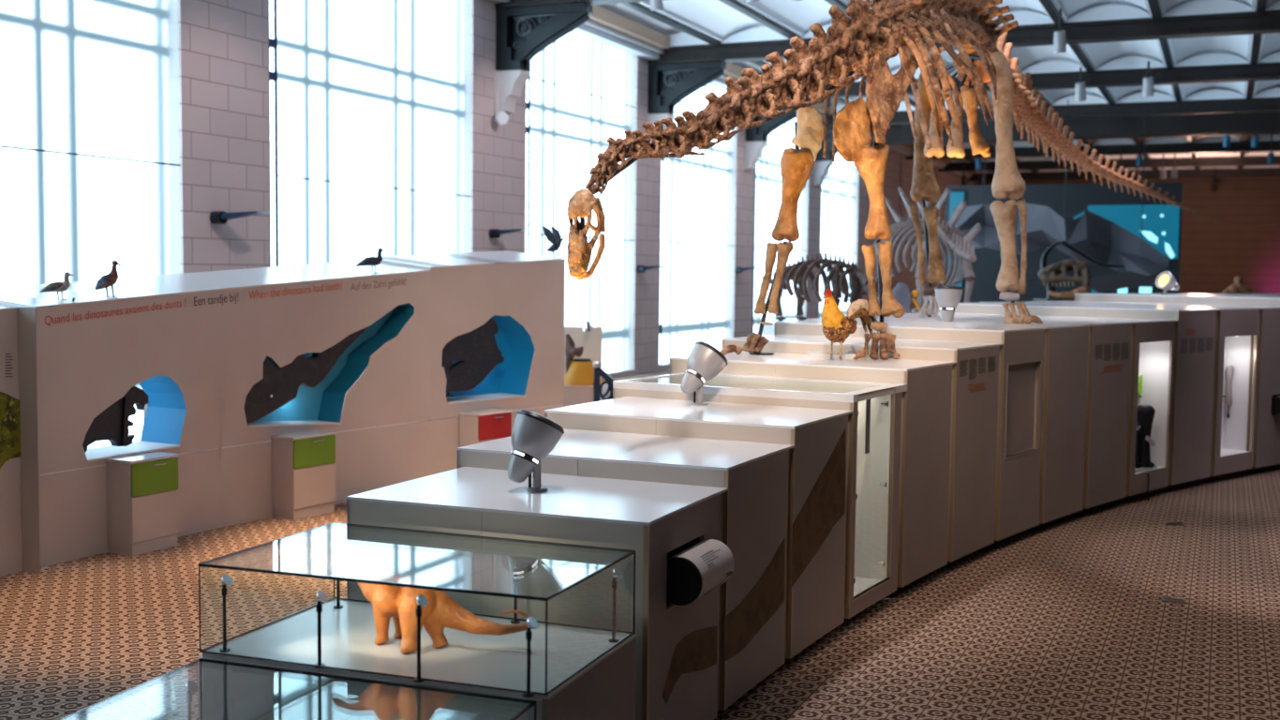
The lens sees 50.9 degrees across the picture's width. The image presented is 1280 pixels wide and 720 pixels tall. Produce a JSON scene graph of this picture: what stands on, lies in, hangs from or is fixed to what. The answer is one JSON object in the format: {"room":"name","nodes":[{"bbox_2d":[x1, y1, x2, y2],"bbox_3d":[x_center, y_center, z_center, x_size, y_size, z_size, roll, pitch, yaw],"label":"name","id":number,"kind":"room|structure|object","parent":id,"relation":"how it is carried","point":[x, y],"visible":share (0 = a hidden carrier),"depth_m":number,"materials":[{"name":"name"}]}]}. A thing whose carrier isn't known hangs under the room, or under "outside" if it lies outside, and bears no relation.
{"room":"museum","nodes":[
{"label":"museum","id":0,"kind":"room"},
{"bbox_2d":[177,0,974,415],"bbox_3d":[1.785,-3.704,35.594,0.420,7.500,79.000,2,4,23],"label":"wall","id":1,"kind":"structure","parent":0,"point":[223,45],"depth_m":24.06,"materials":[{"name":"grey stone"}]},
{"bbox_2d":[0,0,180,448],"bbox_3d":[-7.368,-2.441,15.089,0.740,7.500,6.220,2,4,23],"label":"window","id":2,"kind":"structure","parent":1,"relation":"in","point":[90,166],"depth_m":16.04,"materials":[{"name":"white glass"}]},
{"bbox_2d":[209,210,269,223],"bbox_3d":[-5.348,-1.909,17.998,0.787,0.185,0.335,0,4,-16],"label":"uplight","id":3,"kind":"object","parent":1,"relation":"attached to","point":[215,216],"visible":1,"depth_m":17.90,"materials":[{"name":"black metal"}]},
{"bbox_2d":[209,210,227,223],"bbox_3d":[-5.629,-1.903,17.969,0.160,0.170,0.170,2,4,23],"label":"lamp","id":4,"kind":"object","parent":3,"relation":"attached to","point":[215,216],"depth_m":17.90,"materials":[{"name":"black metal"}]},
{"bbox_2d":[267,0,471,421],"bbox_3d":[-4.476,-2.851,21.724,0.740,7.500,6.400,2,4,23],"label":"window","id":5,"kind":"structure","parent":1,"relation":"in","point":[369,100],"depth_m":21.23,"materials":[{"name":"white glass"}]},
{"bbox_2d":[493,111,508,124],"bbox_3d":[-2.586,-4.427,24.667,0.239,0.239,0.293,-2,5,-39],"label":"wall spotlight","id":6,"kind":"object","parent":1,"relation":"attached to","point":[501,117],"visible":1,"depth_m":24.57,"materials":[{"name":"white plastic"}]},
{"bbox_2d":[488,228,528,238],"bbox_3d":[-2.393,-2.335,24.779,0.787,0.185,0.335,0,4,-16],"label":"uplight","id":7,"kind":"object","parent":1,"relation":"attached to","point":[493,232],"visible":1,"depth_m":24.68,"materials":[{"name":"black metal"}]},
{"bbox_2d":[493,70,530,116],"bbox_3d":[-2.352,-4.907,24.813,0.530,0.800,0.500,2,4,23],"label":"stone corbel","id":8,"kind":"object","parent":1,"relation":"attached to","point":[508,84],"visible":0.91,"depth_m":24.69,"materials":[{"name":"grey stone"}]},
{"bbox_2d":[495,2,592,72],"bbox_3d":[-1.738,-5.875,24.485,1.826,1.274,0.380,2,4,23],"label":"iron bracket","id":9,"kind":"object","parent":8,"relation":"on","point":[521,33],"visible":1,"depth_m":24.54,"materials":[{"name":"grey metal"}]},
{"bbox_2d":[525,31,636,372],"bbox_3d":[-1.509,-3.271,28.534,0.740,7.500,6.100,2,4,23],"label":"window","id":10,"kind":"structure","parent":1,"relation":"in","point":[581,90],"depth_m":28.40,"materials":[{"name":"white glass"}]},
{"bbox_2d":[646,113,674,143],"bbox_3d":[0.479,-5.307,31.311,0.530,0.800,0.500,2,4,23],"label":"stone corbel","id":11,"kind":"object","parent":1,"relation":"attached to","point":[650,118],"visible":0.3,"depth_m":31.15,"materials":[{"name":"grey stone"}]},
{"bbox_2d":[647,60,726,114],"bbox_3d":[1.094,-6.276,30.984,1.826,1.274,0.380,2,4,23],"label":"iron bracket","id":12,"kind":"object","parent":11,"relation":"on","point":[669,84],"visible":1,"depth_m":31.04,"materials":[{"name":"grey metal"}]},
{"bbox_2d":[658,83,736,364],"bbox_3d":[1.213,-3.656,34.781,0.740,7.500,6.150,2,4,23],"label":"window","id":13,"kind":"structure","parent":1,"relation":"in","point":[697,213],"depth_m":34.54,"materials":[{"name":"white glass"}]},
{"bbox_2d":[490,0,978,182],"bbox_3d":[2.064,-7.311,35.250,0.620,0.230,79.000,2,4,23],"label":"trim","id":14,"kind":"structure","parent":1,"relation":"attached to","point":[593,30],"depth_m":29.69,"materials":[{"name":"grey paint"}]},
{"bbox_2d":[744,141,767,171],"bbox_3d":[3.251,-5.700,37.673,0.530,0.800,0.500,2,4,23],"label":"stone corbel","id":15,"kind":"object","parent":1,"relation":"attached to","point":[753,150],"visible":1,"depth_m":37.54,"materials":[{"name":"grey stone"}]},
{"bbox_2d":[745,98,810,141],"bbox_3d":[3.865,-6.668,37.345,1.826,1.274,0.380,2,4,23],"label":"iron bracket","id":16,"kind":"object","parent":15,"relation":"on","point":[760,133],"visible":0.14,"depth_m":37.42,"materials":[{"name":"grey metal"}]},
{"bbox_2d":[751,117,807,335],"bbox_3d":[3.985,-4.048,41.142,0.740,7.500,6.250,2,4,23],"label":"window","id":17,"kind":"structure","parent":1,"relation":"in","point":[767,176],"depth_m":40.10,"materials":[{"name":"white glass"}]},
{"bbox_2d":[588,5,975,174],"bbox_3d":[2.278,-7.547,35.142,0.500,0.260,79.000,2,4,23],"label":"trim","id":18,"kind":"structure","parent":1,"relation":"attached to","point":[601,15],"depth_m":29.50,"materials":[{"name":"beige paint"}]},
{"bbox_2d":[813,161,833,186],"bbox_3d":[6.003,-6.089,43.988,0.530,0.800,0.500,2,4,23],"label":"stone corbel","id":19,"kind":"object","parent":1,"relation":"attached to","point":[821,168],"visible":0.94,"depth_m":43.86,"materials":[{"name":"grey stone"}]},
{"bbox_2d":[815,124,872,161],"bbox_3d":[6.617,-7.058,43.661,1.826,1.274,0.380,2,4,23],"label":"iron bracket","id":20,"kind":"object","parent":19,"relation":"on","point":[819,157],"visible":0.24,"depth_m":43.79,"materials":[{"name":"grey metal"}]},
{"bbox_2d":[818,152,858,318],"bbox_3d":[6.627,-4.422,47.206,0.740,7.500,5.800,2,4,23],"label":"window","id":21,"kind":"structure","parent":1,"relation":"in","point":[839,189],"depth_m":47.05,"materials":[{"name":"white glass"}]},
{"bbox_2d":[0,368,1279,719],"bbox_3d":[13.379,0.555,30.805,25.900,0.100,79.000,2,4,23],"label":"floor","id":22,"kind":"structure","parent":0,"point":[1065,618],"depth_m":9.16,"materials":[{"name":"tile"}]},
{"bbox_2d":[0,301,40,576],"bbox_3d":[-5.652,0.620,9.569,1.022,2.164,2.394,3,4,27],"label":"wall","id":23,"kind":"structure","parent":22,"relation":"on","point":[20,549],"depth_m":10.39,"materials":[{"name":"beige paint"}]},
{"bbox_2d":[0,391,20,468],"bbox_3d":[-4.868,0.587,10.315,0.001,0.749,0.300,2,4,23],"label":"picture","id":24,"kind":"object","parent":23,"relation":"attached to","point":[9,401],"depth_m":10.36},
{"bbox_2d":[0,276,221,566],"bbox_3d":[-4.730,0.427,11.662,1.019,2.291,1.989,3,4,28],"label":"wall","id":25,"kind":"structure","parent":22,"relation":"on","point":[92,349],"depth_m":11.30,"materials":[{"name":"white paint"}]},
{"bbox_2d":[39,271,74,299],"bbox_3d":[-4.734,-0.604,10.920,0.271,0.226,0.104,0,4,-6],"label":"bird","id":26,"kind":"object","parent":25,"relation":"on","point":[58,286],"visible":1,"depth_m":10.90},
{"bbox_2d":[94,260,122,297],"bbox_3d":[-4.449,-0.681,11.264,0.222,0.306,0.138,-1,4,-20],"label":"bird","id":27,"kind":"object","parent":25,"relation":"on","point":[107,280],"visible":1,"depth_m":11.22},
{"bbox_2d":[82,385,148,452],"bbox_3d":[-4.439,0.491,11.314,0.126,0.524,0.729,3,4,27],"label":"bear cast","id":28,"kind":"object","parent":25,"relation":"in","point":[112,424],"visible":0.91,"depth_m":11.33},
{"bbox_2d":[105,451,178,555],"bbox_3d":[-4.186,1.206,11.358,0.316,0.790,0.514,3,4,28],"label":"drawer pedestal","id":29,"kind":"object","parent":22,"relation":"on","point":[142,492],"visible":1,"depth_m":11.20,"materials":[{"name":"white laminate"}]},
{"bbox_2d":[147,260,431,527],"bbox_3d":[-3.557,0.213,13.655,1.043,2.479,3.235,3,4,32],"label":"wall","id":30,"kind":"structure","parent":22,"relation":"on","point":[280,314],"depth_m":13.67,"materials":[{"name":"white paint"}]},
{"bbox_2d":[244,326,368,423],"bbox_3d":[-3.307,0.121,13.282,0.115,0.882,1.718,3,4,32],"label":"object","id":31,"kind":"object","parent":30,"relation":"on","point":[278,386],"visible":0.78,"depth_m":13.04,"materials":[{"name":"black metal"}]},
{"bbox_2d":[356,247,386,272],"bbox_3d":[-2.812,-1.044,14.073,0.311,0.260,0.120,0,4,-9],"label":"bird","id":32,"kind":"object","parent":30,"relation":"on","point":[372,260],"visible":1,"depth_m":14.04},
{"bbox_2d":[59,657,535,719],"bbox_3d":[-1.273,1.678,4.790,1.521,0.786,1.149,2,4,18],"label":"glass display case","id":33,"kind":"object","parent":22,"relation":"on","point":[532,702],"visible":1,"depth_m":5.23,"materials":[{"name":"teal"}]},
{"bbox_2d":[185,680,197,719],"bbox_3d":[-1.839,1.453,5.496,0.057,0.289,0.052,2,4,23],"label":"light","id":34,"kind":"object","parent":33,"relation":"attached to","point":[191,686],"visible":1,"depth_m":5.49,"materials":[{"name":"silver metal"}]},
{"bbox_2d":[270,429,336,520],"bbox_3d":[-3.242,1.106,13.016,0.316,0.790,0.570,3,4,31],"label":"drawer pedestal","id":35,"kind":"object","parent":22,"relation":"on","point":[303,462],"visible":1,"depth_m":12.85,"materials":[{"name":"white laminate"}]},
{"bbox_2d":[197,521,637,719],"bbox_3d":[-0.920,1.422,5.777,1.579,1.173,1.008,2,4,20],"label":"glass display case","id":36,"kind":"object","parent":22,"relation":"on","point":[576,673],"visible":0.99,"depth_m":5.49,"materials":[{"name":"teal"}]},
{"bbox_2d":[219,574,233,652],"bbox_3d":[-1.722,1.051,5.592,0.057,0.321,0.052,2,4,23],"label":"light","id":37,"kind":"object","parent":36,"relation":"on","point":[227,580],"visible":1,"depth_m":5.59,"materials":[{"name":"black metal"}]},
{"bbox_2d":[313,590,327,668],"bbox_3d":[-1.278,1.076,5.384,0.057,0.309,0.052,2,4,23],"label":"light","id":38,"kind":"object","parent":36,"relation":"on","point":[321,596],"visible":1,"depth_m":5.38,"materials":[{"name":"black metal"}]},
{"bbox_2d":[333,552,345,608],"bbox_3d":[-1.414,1.036,6.325,0.057,0.259,0.052,2,4,23],"label":"light","id":39,"kind":"object","parent":36,"relation":"on","point":[340,558],"visible":0.9,"depth_m":6.32,"materials":[{"name":"black metal"}]},
{"bbox_2d":[413,594,428,682],"bbox_3d":[-0.852,1.076,5.213,0.057,0.340,0.052,2,4,23],"label":"light","id":40,"kind":"object","parent":36,"relation":"on","point":[422,601],"visible":1,"depth_m":5.21,"materials":[{"name":"black metal"}]},
{"bbox_2d":[329,563,530,654],"bbox_3d":[-0.917,1.061,5.682,0.981,0.308,0.283,2,4,13],"label":"model","id":41,"kind":"object","parent":36,"relation":"on","point":[441,611],"visible":0.93,"depth_m":5.66},
{"bbox_2d":[510,564,523,623],"bbox_3d":[-0.558,1.058,6.091,0.057,0.267,0.052,2,4,23],"label":"light","id":42,"kind":"object","parent":36,"relation":"on","point":[517,570],"visible":0.98,"depth_m":6.09,"materials":[{"name":"black metal"}]},
{"bbox_2d":[522,616,537,697],"bbox_3d":[-0.412,1.112,5.046,0.057,0.301,0.052,2,4,23],"label":"light","id":43,"kind":"object","parent":36,"relation":"in","point":[531,622],"visible":1,"depth_m":5.04,"materials":[{"name":"black metal"}]},
{"bbox_2d":[609,567,622,641],"bbox_3d":[-0.106,1.056,5.800,0.057,0.320,0.052,2,4,23],"label":"light","id":44,"kind":"object","parent":36,"relation":"on","point":[617,573],"visible":1,"depth_m":5.79,"materials":[{"name":"black metal"}]},
{"bbox_2d":[365,250,565,475],"bbox_3d":[-2.016,0.003,15.922,1.025,2.632,2.348,4,5,37],"label":"wall","id":45,"kind":"structure","parent":22,"relation":"on","point":[524,293],"depth_m":15.78,"materials":[{"name":"beige paint"}]},
{"bbox_2d":[441,317,504,397],"bbox_3d":[-1.967,-0.043,15.336,0.148,0.886,1.088,3,5,36],"label":"skull","id":46,"kind":"object","parent":45,"relation":"in","point":[477,352],"visible":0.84,"depth_m":15.29,"materials":[{"name":"black metal"}]},
{"bbox_2d":[542,225,567,256],"bbox_3d":[-1.012,-1.451,16.504,0.288,0.379,0.327,2,4,17],"label":"bird","id":47,"kind":"object","parent":45,"relation":"on","point":[555,238],"visible":0.99,"depth_m":16.48},
{"bbox_2d":[459,408,512,446],"bbox_3d":[-1.740,0.974,15.259,0.316,0.790,0.559,3,5,36],"label":"drawer pedestal","id":48,"kind":"object","parent":22,"relation":"on","point":[479,425],"visible":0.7,"depth_m":15.09,"materials":[{"name":"white laminate"}]},
{"bbox_2d":[346,466,734,719],"bbox_3d":[-0.423,1.307,6.804,1.760,1.278,1.128,2,4,23],"label":"plinth","id":49,"kind":"object","parent":22,"relation":"on","point":[682,562],"visible":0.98,"depth_m":6.35,"materials":[{"name":"white"}]},
{"bbox_2d":[507,409,564,491],"bbox_3d":[-0.521,0.456,6.853,0.264,0.412,0.286,2,4,23],"label":"spotlight","id":50,"kind":"object","parent":49,"relation":"on","point":[534,436],"visible":1,"depth_m":6.76,"materials":[{"name":"silver metal"}]},
{"bbox_2d":[564,326,602,406],"bbox_3d":[-1.295,0.389,17.781,1.550,1.632,0.950,1,4,0],"label":"stand","id":51,"kind":"object","parent":22,"relation":"on","point":[591,340],"visible":0.12,"depth_m":18.14,"materials":[{"name":"white laminate"}]},
{"bbox_2d":[565,333,583,372],"bbox_3d":[-0.859,-0.021,17.459,0.151,0.631,0.280,-3,5,-42],"label":"bone","id":52,"kind":"object","parent":51,"relation":"on","point":[571,351],"visible":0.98,"depth_m":17.45},
{"bbox_2d":[564,357,602,385],"bbox_3d":[-0.757,0.146,17.540,0.570,0.326,0.570,2,4,23],"label":"bell","id":53,"kind":"object","parent":51,"relation":"on","point":[581,370],"visible":0.82,"depth_m":17.37,"materials":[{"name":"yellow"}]},
{"bbox_2d":[593,360,614,401],"bbox_3d":[-0.444,0.656,16.532,0.281,1.285,0.115,1,4,-2],"label":"iron railing","id":54,"kind":"object","parent":22,"relation":"on","point":[599,371],"visible":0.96,"depth_m":16.47,"materials":[{"name":"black metal"}]},
{"bbox_2d":[456,428,794,710],"bbox_3d":[-0.064,1.189,7.851,1.674,1.383,1.172,2,4,23],"label":"plinth","id":55,"kind":"object","parent":22,"relation":"on","point":[754,475],"visible":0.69,"depth_m":7.42,"materials":[{"name":"white"}]},
{"bbox_2d":[544,396,853,658],"bbox_3d":[0.393,1.073,8.841,1.716,1.493,1.133,3,4,27],"label":"plinth","id":56,"kind":"object","parent":22,"relation":"on","point":[817,462],"visible":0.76,"depth_m":8.39,"materials":[{"name":"white"}]},
{"bbox_2d":[612,372,907,619],"bbox_3d":[0.872,0.961,9.826,1.836,1.597,1.138,3,4,30],"label":"plinth","id":57,"kind":"object","parent":22,"relation":"on","point":[874,424],"visible":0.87,"depth_m":9.64,"materials":[{"name":"white wood"}]},
{"bbox_2d":[760,317,811,335],"bbox_3d":[2.504,0.285,19.556,1.290,1.688,2.640,1,4,0],"label":"stand","id":58,"kind":"object","parent":22,"relation":"on","point":[768,330],"visible":0.11,"depth_m":19.90,"materials":[{"name":"white laminate"}]},
{"bbox_2d":[760,253,878,320],"bbox_3d":[2.603,-1.043,19.350,0.897,0.991,2.584,-2,5,-35],"label":"skeleton","id":59,"kind":"object","parent":58,"relation":"on","point":[798,273],"visible":0.77,"depth_m":19.06},
{"bbox_2d":[669,351,956,589],"bbox_3d":[1.377,0.847,10.804,1.996,1.706,1.145,3,5,32],"label":"plinth","id":60,"kind":"object","parent":22,"relation":"on","point":[926,403],"visible":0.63,"depth_m":10.22,"materials":[{"name":"white"}]},
{"bbox_2d":[807,351,855,359],"bbox_3d":[1.555,-0.037,10.935,0.360,0.044,0.300,1,4,3],"label":"block","id":61,"kind":"object","parent":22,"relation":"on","point":[849,355],"visible":0.86,"depth_m":10.79,"materials":[{"name":"white"}]},
{"bbox_2d":[821,288,878,355],"bbox_3d":[1.669,-0.308,10.747,0.682,0.516,0.262,-3,5,-45],"label":"rooster","id":62,"kind":"object","parent":61,"relation":"on","point":[837,327],"visible":1,"depth_m":10.57,"materials":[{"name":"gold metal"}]},
{"bbox_2d":[721,334,1003,569],"bbox_3d":[1.923,0.737,11.764,2.156,1.810,1.152,3,5,35],"label":"plinth","id":63,"kind":"object","parent":22,"relation":"on","point":[975,372],"visible":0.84,"depth_m":11.11,"materials":[{"name":"white"}]},
{"bbox_2d":[773,319,1049,549],"bbox_3d":[2.527,0.626,12.689,2.277,1.922,1.157,4,5,37],"label":"plinth","id":64,"kind":"object","parent":22,"relation":"on","point":[1022,350],"visible":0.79,"depth_m":12.00,"materials":[{"name":"white wood"}]},
{"bbox_2d":[934,284,963,321],"bbox_3d":[3.100,-0.562,13.522,0.280,0.380,0.280,2,4,23],"label":"spotlight","id":65,"kind":"object","parent":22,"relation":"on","point":[948,297],"visible":0.96,"depth_m":13.43,"materials":[{"name":"silver metal"}]},
{"bbox_2d":[811,316,1093,531],"bbox_3d":[3.116,0.569,13.641,2.536,1.922,1.167,4,5,39],"label":"plinth","id":66,"kind":"object","parent":22,"relation":"on","point":[1065,360],"visible":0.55,"depth_m":12.78,"materials":[{"name":"white"}]},
{"bbox_2d":[875,313,1135,516],"bbox_3d":[3.752,0.514,14.567,2.786,1.922,1.178,4,5,42],"label":"plinth","id":67,"kind":"object","parent":22,"relation":"on","point":[1109,342],"visible":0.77,"depth_m":13.59,"materials":[{"name":"white"}]},
{"bbox_2d":[904,312,1177,503],"bbox_3d":[4.457,0.464,15.442,2.956,1.922,1.185,4,5,44],"label":"plinth","id":68,"kind":"object","parent":22,"relation":"on","point":[1152,340],"visible":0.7,"depth_m":14.70,"materials":[{"name":"white"}]},
{"bbox_2d":[1032,297,1074,300],"bbox_3d":[8.588,-0.264,27.064,1.140,1.923,0.940,1,4,0],"label":"stand","id":69,"kind":"object","parent":22,"relation":"on","point":[1034,299],"visible":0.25,"depth_m":26.57,"materials":[{"name":"black"}]},
{"bbox_2d":[1038,258,1090,298],"bbox_3d":[8.511,-1.631,27.007,0.999,0.815,0.602,2,4,20],"label":"skull","id":70,"kind":"object","parent":69,"relation":"on","point":[1050,273],"visible":0.97,"depth_m":26.80},
{"bbox_2d":[944,181,1182,302],"bbox_3d":[14.344,-3.262,46.144,7.757,5.500,0.420,2,4,23],"label":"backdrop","id":71,"kind":"structure","parent":22,"relation":"on","point":[1161,223],"depth_m":45.64,"materials":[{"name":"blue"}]},
{"bbox_2d":[937,301,1220,491],"bbox_3d":[5.211,0.362,16.276,1.191,2.032,3.096,-3,5,-43],"label":"plinth","id":72,"kind":"object","parent":22,"relation":"on","point":[1194,336],"visible":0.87,"depth_m":15.15,"materials":[{"name":"white"}]},
{"bbox_2d":[1040,239,1124,297],"bbox_3d":[9.534,-1.005,29.062,1.807,3.159,0.221,0,4,-3],"label":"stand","id":73,"kind":"object","parent":22,"relation":"on","point":[1043,263],"visible":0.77,"depth_m":28.97,"materials":[{"name":"black metal"}]},
{"bbox_2d":[979,300,1262,482],"bbox_3d":[6.001,0.316,17.083,1.196,2.034,3.236,-3,5,-41],"label":"plinth","id":74,"kind":"object","parent":22,"relation":"on","point":[1236,330],"visible":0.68,"depth_m":16.17,"materials":[{"name":"white"}]},
{"bbox_2d":[1134,464,1158,472],"bbox_3d":[5.348,1.078,14.527,0.211,0.215,0.691,4,5,44],"label":"stand","id":75,"kind":"object","parent":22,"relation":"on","point":[1137,469],"visible":0.19,"depth_m":14.47,"materials":[{"name":"white plastic"}]},
{"bbox_2d":[1135,404,1155,467],"bbox_3d":[5.453,0.837,14.537,0.221,0.694,0.338,2,4,23],"label":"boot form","id":76,"kind":"object","parent":75,"relation":"on","point":[1145,416],"visible":0.88,"depth_m":14.50,"materials":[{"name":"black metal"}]},
{"bbox_2d":[1033,300,1279,474],"bbox_3d":[6.915,0.282,17.742,1.196,2.036,3.388,-2,5,-38],"label":"plinth","id":77,"kind":"object","parent":22,"relation":"on","point":[1266,437],"visible":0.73,"depth_m":16.38,"materials":[{"name":"white"}]},
{"bbox_2d":[1155,270,1179,295],"bbox_3d":[7.369,-1.020,18.782,0.358,0.442,0.257,-3,5,-43],"label":"spotlight","id":78,"kind":"object","parent":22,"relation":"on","point":[1165,280],"visible":0.89,"depth_m":18.69,"materials":[{"name":"silver metal"}]},
{"bbox_2d":[1074,293,1279,306],"bbox_3d":[7.738,0.187,18.525,1.200,2.140,3.336,-2,5,-36],"label":"plinth","id":79,"kind":"object","parent":22,"relation":"on","point":[1269,301],"visible":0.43,"depth_m":18.19,"materials":[{"name":"white"}]},
{"bbox_2d":[1150,293,1279,297],"bbox_3d":[8.665,0.154,19.173,1.200,2.140,3.336,-2,5,-34],"label":"plinth","id":80,"kind":"object","parent":22,"relation":"on","point":[1151,293],"visible":0.16,"depth_m":19.47,"materials":[{"name":"white"}]},
{"bbox_2d":[1222,365,1234,417],"bbox_3d":[7.166,0.381,16.381,0.154,0.634,0.134,-2,5,-34],"label":"bone","id":81,"kind":"object","parent":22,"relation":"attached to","point":[1229,369],"visible":0.97,"depth_m":16.33,"materials":[{"name":"white"}]},
{"bbox_3d":[4.304,0.212,20.558,1.540,1.742,3.640,1,4,0],"label":"stand","id":82,"kind":"object","parent":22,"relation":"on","visible":0},
{"bbox_2d":[873,186,981,312],"bbox_3d":[4.325,-1.639,20.327,1.452,1.982,3.574,0,4,-6],"label":"skeleton","id":83,"kind":"object","parent":82,"relation":"on","point":[952,237],"visible":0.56,"depth_m":19.95},
{"bbox_3d":[14.194,-0.545,32.065,1.340,1.947,0.840,1,4,0],"label":"stand","id":84,"kind":"object","parent":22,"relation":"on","visible":0},
{"bbox_2d":[1221,276,1254,293],"bbox_3d":[14.239,-1.745,31.984,0.785,0.486,0.270,0,4,-3],"label":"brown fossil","id":85,"kind":"object","parent":84,"relation":"on","point":[1238,287],"visible":0.69,"depth_m":31.90},
{"bbox_3d":[3.334,0.357,17.262,0.840,1.869,0.540,1,4,0],"label":"stand","id":86,"kind":"object","parent":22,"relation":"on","visible":0},
{"bbox_2d":[892,282,911,312],"bbox_3d":[3.329,-0.780,17.182,0.286,0.423,0.128,0,4,-8],"label":"slab","id":87,"kind":"object","parent":86,"relation":"on","point":[901,292],"visible":0.61,"depth_m":17.14,"materials":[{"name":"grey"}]},
{"bbox_2d":[680,341,727,405],"bbox_3d":[0.449,0.089,9.135,0.283,0.433,0.310,2,4,23],"label":"spotlight","id":88,"kind":"object","parent":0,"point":[706,362],"visible":1,"depth_m":9.04,"materials":[{"name":"silver metal"}]},
{"bbox_2d":[566,0,1276,359],"bbox_3d":[5.098,-2.296,16.321,1.845,3.938,21.377,3,5,34],"label":"skeleton","id":89,"kind":"object","parent":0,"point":[862,44],"visible":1,"depth_m":11.21,"materials":[{"name":"brown"}]},
{"bbox_2d":[595,0,1279,173],"bbox_3d":[13.428,-7.274,30.301,27.015,0.610,78.999,2,4,23],"label":"ceiling","id":90,"kind":"structure","parent":0,"point":[715,19],"depth_m":31.04,"materials":[{"name":"white glass"}]},
{"bbox_2d":[494,0,649,8],"bbox_3d":[9.097,-6.173,19.734,25.450,0.370,0.442,2,4,23],"label":"ceiling beam","id":91,"kind":"structure","parent":90,"relation":"attached to","point":[513,3],"depth_m":24.18,"materials":[{"name":"brown metal"}]},
{"bbox_2d":[649,0,663,10],"bbox_3d":[0.273,-6.356,23.159,0.231,0.690,0.325,2,4,23],"label":"ceiling spotlight","id":92,"kind":"object","parent":90,"relation":"hanging from","point":[655,5],"visible":1,"depth_m":23.11,"materials":[{"name":"silver metal"}]},
{"bbox_2d":[647,9,1279,64],"bbox_3d":[11.929,-6.574,26.232,25.450,0.370,0.442,2,4,23],"label":"ceiling beam","id":93,"kind":"structure","parent":90,"relation":"attached to","point":[1249,22],"depth_m":27.24,"materials":[{"name":"brown metal"}]},
{"bbox_2d":[805,61,1279,98],"bbox_3d":[14.701,-6.966,32.594,25.450,0.370,0.442,2,4,23],"label":"ceiling beam","id":94,"kind":"structure","parent":90,"relation":"attached to","point":[1260,71],"depth_m":33.40,"materials":[{"name":"brown metal"}]},
{"bbox_2d":[823,97,1279,125],"bbox_3d":[17.453,-7.356,38.909,25.450,0.370,0.442,2,4,23],"label":"ceiling beam","id":95,"kind":"structure","parent":90,"relation":"attached to","point":[1257,104],"depth_m":39.78,"materials":[{"name":"brown metal"}]},
{"bbox_2d":[1053,8,1066,52],"bbox_3d":[8.171,-6.389,26.156,0.247,0.842,0.346,2,4,23],"label":"ceiling spotlight","id":96,"kind":"object","parent":90,"relation":"hanging from","point":[1059,36],"visible":1,"depth_m":26.07,"materials":[{"name":"silver metal"}]},
{"bbox_2d":[952,99,1169,292],"bbox_3d":[12.428,-4.834,40.080,6.346,5.600,1.830,2,4,23],"label":"sculpture","id":97,"kind":"object","parent":90,"relation":"hanging from","point":[1098,237],"visible":0.73,"depth_m":39.89,"materials":[{"name":"grey"}]},
{"bbox_2d":[870,132,1279,145],"bbox_3d":[20.125,-7.734,45.042,25.450,0.370,0.442,2,4,23],"label":"ceiling beam","id":98,"kind":"structure","parent":90,"relation":"attached to","point":[1246,133],"depth_m":46.25,"materials":[{"name":"brown metal"}]},
{"bbox_2d":[1074,66,1086,101],"bbox_3d":[10.953,-6.840,33.422,0.268,0.846,0.377,2,4,23],"label":"ceiling spotlight","id":99,"kind":"object","parent":90,"relation":"hanging from","point":[1079,87],"visible":1,"depth_m":33.33,"materials":[{"name":"silver metal"}]},
{"bbox_2d":[905,140,1279,159],"bbox_3d":[22.837,-8.118,51.266,25.450,0.370,0.442,2,4,23],"label":"ceiling beam","id":100,"kind":"structure","parent":90,"relation":"attached to","point":[1263,145],"depth_m":52.33,"materials":[{"name":"brown metal"}]},
{"bbox_2d":[937,155,1279,171],"bbox_3d":[25.588,-8.507,57.581,25.450,0.370,0.442,2,4,23],"label":"ceiling beam","id":101,"kind":"structure","parent":90,"relation":"attached to","point":[1258,160],"depth_m":58.83,"materials":[{"name":"brown metal"}]},
{"bbox_2d":[967,167,1279,180],"bbox_3d":[28.340,-8.897,63.897,25.450,0.370,0.442,2,4,23],"label":"ceiling beam","id":102,"kind":"structure","parent":90,"relation":"attached to","point":[1248,171],"depth_m":65.03,"materials":[{"name":"brown metal"}]},
{"bbox_2d":[1142,60,1153,96],"bbox_3d":[12.252,-6.758,32.411,0.267,0.846,0.375,2,4,23],"label":"ceiling spotlight","id":103,"kind":"object","parent":90,"relation":"hanging from","point":[1148,81],"visible":1,"depth_m":32.32,"materials":[{"name":"silver metal"}]},
{"bbox_2d":[870,111,1279,143],"bbox_3d":[18.979,-7.484,41.854,26.000,0.800,0.100,2,4,23],"label":"ceiling beam","id":104,"kind":"structure","parent":0,"point":[1252,122],"depth_m":42.98,"materials":[{"name":"brown metal"}]},
{"bbox_2d":[974,176,1279,293],"bbox_3d":[29.169,-5.474,66.818,26.000,7.500,0.200,2,4,23],"label":"wall","id":105,"kind":"structure","parent":0,"point":[1213,252],"depth_m":66.66,"materials":[{"name":"brown wood"}]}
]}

